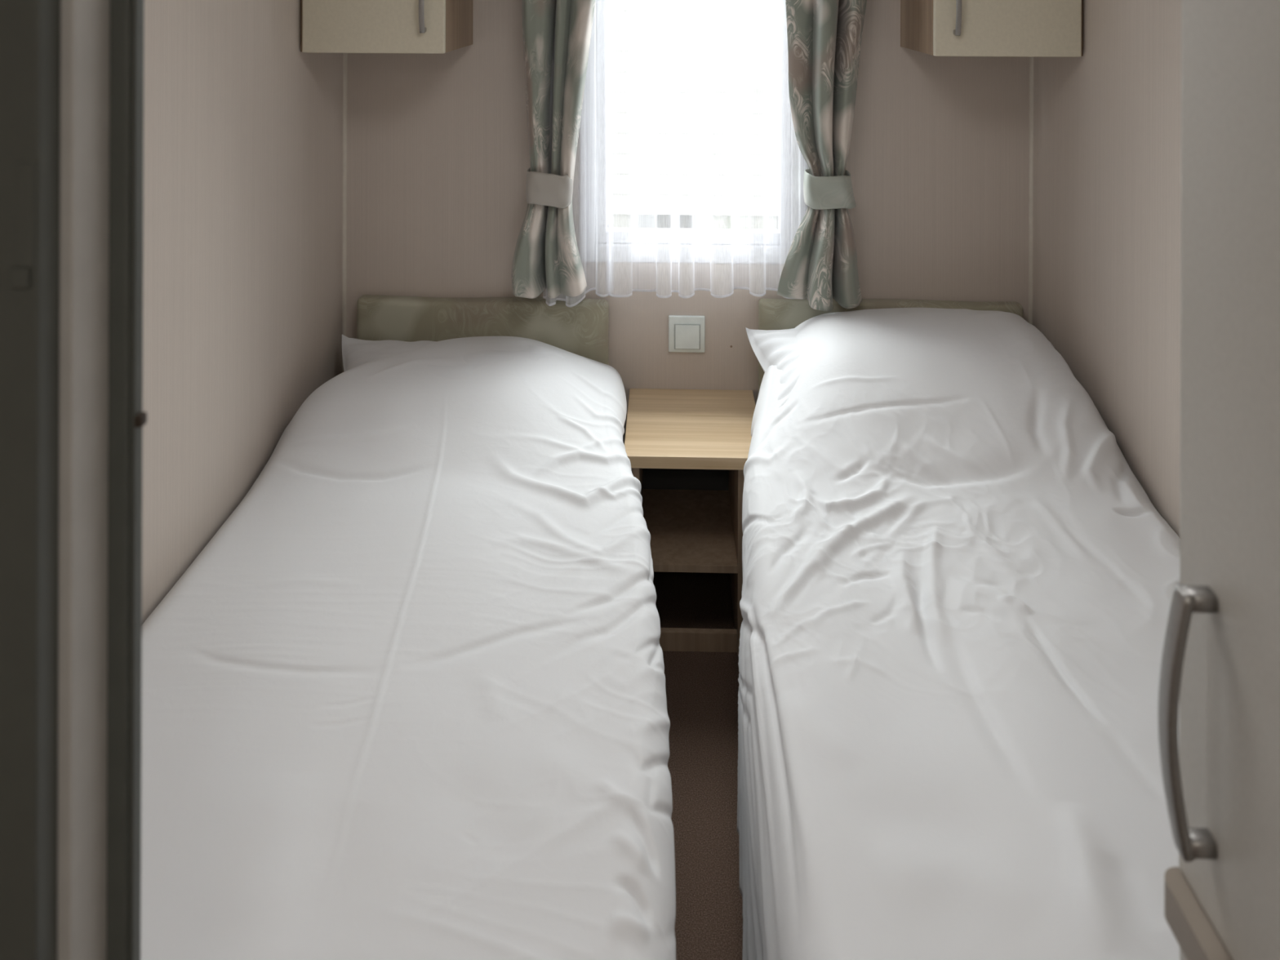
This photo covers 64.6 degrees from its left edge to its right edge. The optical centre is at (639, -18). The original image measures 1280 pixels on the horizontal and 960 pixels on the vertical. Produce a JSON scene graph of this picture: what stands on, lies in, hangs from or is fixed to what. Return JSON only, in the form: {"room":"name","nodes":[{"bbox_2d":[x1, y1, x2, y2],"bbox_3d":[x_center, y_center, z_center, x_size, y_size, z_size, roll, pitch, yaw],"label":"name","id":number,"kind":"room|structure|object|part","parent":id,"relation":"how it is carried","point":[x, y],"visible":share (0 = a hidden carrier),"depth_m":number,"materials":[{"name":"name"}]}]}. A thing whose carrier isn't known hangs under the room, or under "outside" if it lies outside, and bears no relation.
{"room":"caravan twin bedroom","nodes":[
{"label":"caravan twin bedroom","id":0,"kind":"room"},
{"bbox_2d":[142,0,342,623],"bbox_3d":[-0.877,0.537,1.885,0.050,2.120,2.000,0,0,2],"label":"wall","id":1,"kind":"structure","parent":0,"point":[242,223],"depth_m":2.08,"materials":[{"name":"beige paint"}]},
{"bbox_2d":[300,0,473,53],"bbox_3d":[-0.648,-0.140,2.626,0.360,0.624,0.386,0,0,2],"label":"upper cabinet","id":2,"kind":"object","parent":1,"relation":"attached to","point":[326,26],"visible":1,"depth_m":2.46,"materials":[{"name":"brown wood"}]},
{"bbox_3d":[-0.525,0.056,2.444,0.012,0.130,0.030,0,0,2],"label":"handle","id":3,"kind":"part","parent":2,"relation":"part of","materials":[{"name":"grey metal"}]},
{"bbox_2d":[346,0,1029,473],"bbox_3d":[0.124,0.540,2.827,1.900,2.120,0.061,0,0,2],"label":"wall","id":4,"kind":"structure","parent":0,"point":[438,153],"depth_m":2.80,"materials":[{"name":"beige paint"}]},
{"bbox_2d":[342,53,347,373],"bbox_3d":[-0.822,0.537,2.820,0.009,2.120,0.009,0,0,2],"label":"trim","id":5,"kind":"structure","parent":4,"relation":"attached to","point":[344,55],"depth_m":2.82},
{"bbox_2d":[356,294,608,364],"bbox_3d":[-0.432,1.053,2.783,0.692,0.372,0.056,0,0,2],"label":"headboard","id":6,"kind":"object","parent":4,"relation":"attached to","point":[582,329],"visible":0.37,"depth_m":2.76,"materials":[{"name":"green fabric"}]},
{"bbox_2d":[668,315,705,352],"bbox_3d":[0.129,0.969,2.788,0.100,0.100,0.018,0,0,2],"label":"light switch","id":7,"kind":"object","parent":4,"relation":"attached to","point":[686,333],"visible":1,"depth_m":2.79,"materials":[{"name":"white plastic"}]},
{"bbox_2d":[578,0,807,264],"bbox_3d":[0.148,0.223,2.826,0.630,1.105,0.066,0,0,2],"label":"window","id":8,"kind":"structure","parent":4,"relation":"in","point":[590,229],"depth_m":2.80,"materials":[{"name":"white plastic"}]},
{"bbox_2d":[758,297,1023,393],"bbox_3d":[0.679,1.053,2.752,0.710,0.378,0.056,0,0,2],"label":"headboard","id":9,"kind":"object","parent":4,"relation":"attached to","point":[773,313],"visible":0.22,"depth_m":2.73,"materials":[{"name":"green fabric"}]},
{"bbox_2d":[1028,57,1033,324],"bbox_3d":[1.069,0.544,2.767,0.009,2.120,0.009,0,0,2],"label":"trim","id":10,"kind":"structure","parent":4,"relation":"attached to","point":[1031,59],"depth_m":2.77,"materials":[{"name":"grey plastic"}]},
{"bbox_3d":[0.159,-0.394,2.773,1.080,0.020,0.048,0,0,2],"label":"rail","id":11,"kind":"object","parent":4,"relation":"attached to","visible":0},
{"bbox_2d":[511,0,595,298],"bbox_3d":[-0.193,0.224,2.707,0.293,1.210,0.144,0,0,2],"label":"curtain","id":12,"kind":"object","parent":11,"relation":"hanging from","point":[557,33],"visible":0.92,"depth_m":2.66,"materials":[{"name":"grey fabric"}]},
{"bbox_2d":[525,167,573,208],"bbox_3d":[-0.240,0.542,2.692,0.123,0.096,0.110,0,0,2],"label":"tieback","id":13,"kind":"object","parent":12,"relation":"attached to","point":[541,188],"visible":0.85,"depth_m":2.64,"materials":[{"name":"grey fabric"}]},
{"bbox_2d":[542,0,804,306],"bbox_3d":[0.127,0.245,2.727,0.796,1.250,0.072,0,0,2],"label":"curtain","id":14,"kind":"object","parent":11,"relation":"hanging from","point":[608,289],"visible":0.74,"depth_m":2.74,"materials":[{"name":"white fabric"}]},
{"bbox_2d":[777,0,866,311],"bbox_3d":[0.494,0.236,2.665,0.268,1.229,0.139,0,0,-21],"label":"curtain","id":15,"kind":"object","parent":11,"relation":"hanging from","point":[824,37],"visible":0.92,"depth_m":2.66,"materials":[{"name":"grey fabric"}]},
{"bbox_2d":[803,168,856,209],"bbox_3d":[0.501,0.543,2.672,0.135,0.090,0.109,0,0,2],"label":"tieback","id":16,"kind":"object","parent":15,"relation":"attached to","point":[820,193],"visible":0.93,"depth_m":2.62,"materials":[{"name":"grey fabric"}]},
{"bbox_2d":[607,0,778,215],"bbox_3d":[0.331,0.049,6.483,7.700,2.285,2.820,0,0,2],"label":"window pane","id":17,"kind":"object","parent":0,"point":[737,139],"visible":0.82,"depth_m":5.20,"materials":[{"name":"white glass"}]},
{"bbox_3d":[0.465,0.017,5.158,0.400,0.950,0.006,0,0,2],"label":"pane","id":18,"kind":"part","parent":17,"relation":"part of","materials":[{"name":"white glass"}]},
{"bbox_2d":[653,571,742,959],"bbox_3d":[0.059,1.625,0.628,2.000,0.050,4.460,0,0,2],"label":"floor","id":19,"kind":"structure","parent":0,"point":[702,687],"depth_m":2.06,"materials":[{"name":"brown carpet"}]},
{"bbox_2d":[624,388,755,655],"bbox_3d":[0.135,1.361,2.596,0.339,0.478,0.401,0,0,2],"label":"nightstand","id":20,"kind":"object","parent":19,"relation":"on","point":[687,450],"visible":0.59,"depth_m":2.54,"materials":[{"name":"brown wood"}]},
{"bbox_3d":[-0.005,1.375,2.607,0.017,0.449,0.381,0,0,2],"label":"panel","id":21,"kind":"part","parent":20,"relation":"part of","materials":[{"name":"brown wood"}]},
{"bbox_3d":[0.126,1.353,2.789,0.235,0.404,0.007,0,0,2],"label":"panel","id":22,"kind":"part","parent":20,"relation":"part of","materials":[{"name":"black wood"}]},
{"bbox_2d":[642,488,737,573],"bbox_3d":[0.120,1.399,2.598,0.235,0.018,0.360,0,0,2],"label":"shelf","id":23,"kind":"object","parent":20,"relation":"attached to","point":[690,530],"depth_m":2.57,"materials":[{"name":"brown wood"}]},
{"bbox_3d":[0.247,1.376,2.599,0.018,0.449,0.381,0,0,2],"label":"panel","id":24,"kind":"part","parent":20,"relation":"part of","materials":[{"name":"brown wood"}]},
{"bbox_2d":[1158,0,1279,959],"bbox_3d":[0.680,0.572,0.413,0.649,2.060,0.664,0,0,2],"label":"wardrobe","id":25,"kind":"object","parent":19,"relation":"on","point":[1220,658],"visible":1,"depth_m":0.69,"materials":[{"name":"grey laminate"}]},
{"bbox_3d":[0.398,1.105,0.449,0.019,0.832,0.600,0,0,2],"label":"door","id":26,"kind":"part","parent":25,"relation":"part of","materials":[{"name":"grey laminate"}]},
{"bbox_3d":[0.381,0.514,0.706,0.034,0.184,0.016,0,0,2],"label":"handle","id":27,"kind":"part","parent":25,"relation":"part of","materials":[{"name":"grey metal"}]},
{"bbox_3d":[-0.469,1.361,1.866,0.762,0.475,1.765,0,0,2],"label":"bed","id":28,"kind":"object","parent":19,"relation":"on","visible":0},
{"bbox_2d":[140,336,675,959],"bbox_3d":[-0.392,1.166,1.876,0.907,0.470,1.820,0,0,2],"label":"duvet","id":29,"kind":"object","parent":28,"relation":"on","point":[406,700],"visible":0.98,"depth_m":1.50,"materials":[{"name":"white fabric"}]},
{"bbox_2d":[342,334,567,378],"bbox_3d":[-0.469,1.010,2.543,0.679,0.156,0.424,0,0,2],"label":"pillow","id":30,"kind":"object","parent":28,"relation":"on","point":[355,352],"visible":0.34,"depth_m":2.58,"materials":[{"name":"white fabric"}]},
{"bbox_3d":[0.663,1.357,1.835,0.749,0.490,1.765,0,0,2],"label":"bed","id":31,"kind":"object","parent":19,"relation":"on","visible":0},
{"bbox_2d":[745,327,801,408],"bbox_3d":[0.637,0.980,2.480,0.745,0.207,0.420,0,0,5],"label":"pillow","id":32,"kind":"object","parent":31,"relation":"on","point":[780,348],"visible":0.12,"depth_m":2.58,"materials":[{"name":"white fabric"}]},
{"bbox_2d":[737,307,1179,959],"bbox_3d":[0.601,1.172,1.834,0.873,0.665,1.795,0,0,2],"label":"duvet","id":33,"kind":"object","parent":31,"relation":"on","point":[959,582],"visible":0.91,"depth_m":1.59,"materials":[{"name":"white fabric"}]},
{"bbox_2d":[1032,0,1182,537],"bbox_3d":[1.037,0.544,0.601,0.050,2.120,4.460,0,0,2],"label":"wall","id":34,"kind":"structure","parent":0,"point":[1107,263],"depth_m":2.22,"materials":[{"name":"beige paint"}]},
{"bbox_2d":[900,0,1082,57],"bbox_3d":[0.890,-0.135,2.583,0.359,0.624,0.386,0,0,2],"label":"upper cabinet","id":35,"kind":"object","parent":34,"relation":"attached to","point":[936,28],"visible":1,"depth_m":2.42,"materials":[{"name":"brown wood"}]},
{"bbox_3d":[0.755,0.061,2.408,0.012,0.130,0.030,0,0,2],"label":"handle","id":36,"kind":"part","parent":35,"relation":"part of","materials":[{"name":"grey metal"}]},
{"bbox_3d":[-0.652,0.538,0.693,0.567,2.120,0.100,0,0,2],"label":"wall","id":37,"kind":"structure","parent":0,"visible":0},
{"bbox_2d":[0,0,146,959],"bbox_3d":[-0.467,0.598,0.651,0.275,2.000,0.101,0,0,2],"label":"door","id":38,"kind":"structure","parent":37,"relation":"in","point":[73,418],"depth_m":0.62,"materials":[{"name":"grey wood"}]},
{"bbox_3d":[-0.365,0.144,0.599,0.013,0.074,0.004,0,0,2],"label":"latch plate","id":39,"kind":"part","parent":38,"relation":"part of","materials":[{"name":"grey metal"}]},
{"bbox_3d":[-0.481,0.598,0.615,0.248,2.000,0.022,0,0,2],"label":"casing","id":40,"kind":"part","parent":38,"relation":"part of","materials":[{"name":"grey wood"}]},
{"label":"outside","id":41,"kind":"structure","parent":0,"visible":0},
{"bbox_3d":[0.205,2.126,7.597,14.000,0.050,8.800,0,0,2],"label":"trim","id":42,"kind":"structure","parent":41,"visible":0},
{"bbox_2d":[607,213,777,229],"bbox_3d":[0.292,1.649,5.261,7.500,0.905,0.045,0,0,2],"label":"baseboard","id":43,"kind":"structure","parent":42,"relation":"on","point":[622,220],"depth_m":5.25,"materials":[{"name":"white plastic"}]},
{"bbox_3d":[0.143,1.250,5.251,0.300,0.100,0.017,0,0,2],"label":"vent panel","id":44,"kind":"part","parent":43,"relation":"part of","materials":[{"name":"white"}]},
{"bbox_3d":[0.502,1.252,5.241,0.100,0.100,0.017,0,0,2],"label":"vent panel","id":45,"kind":"part","parent":43,"relation":"part of","materials":[{"name":"white"}]}
]}

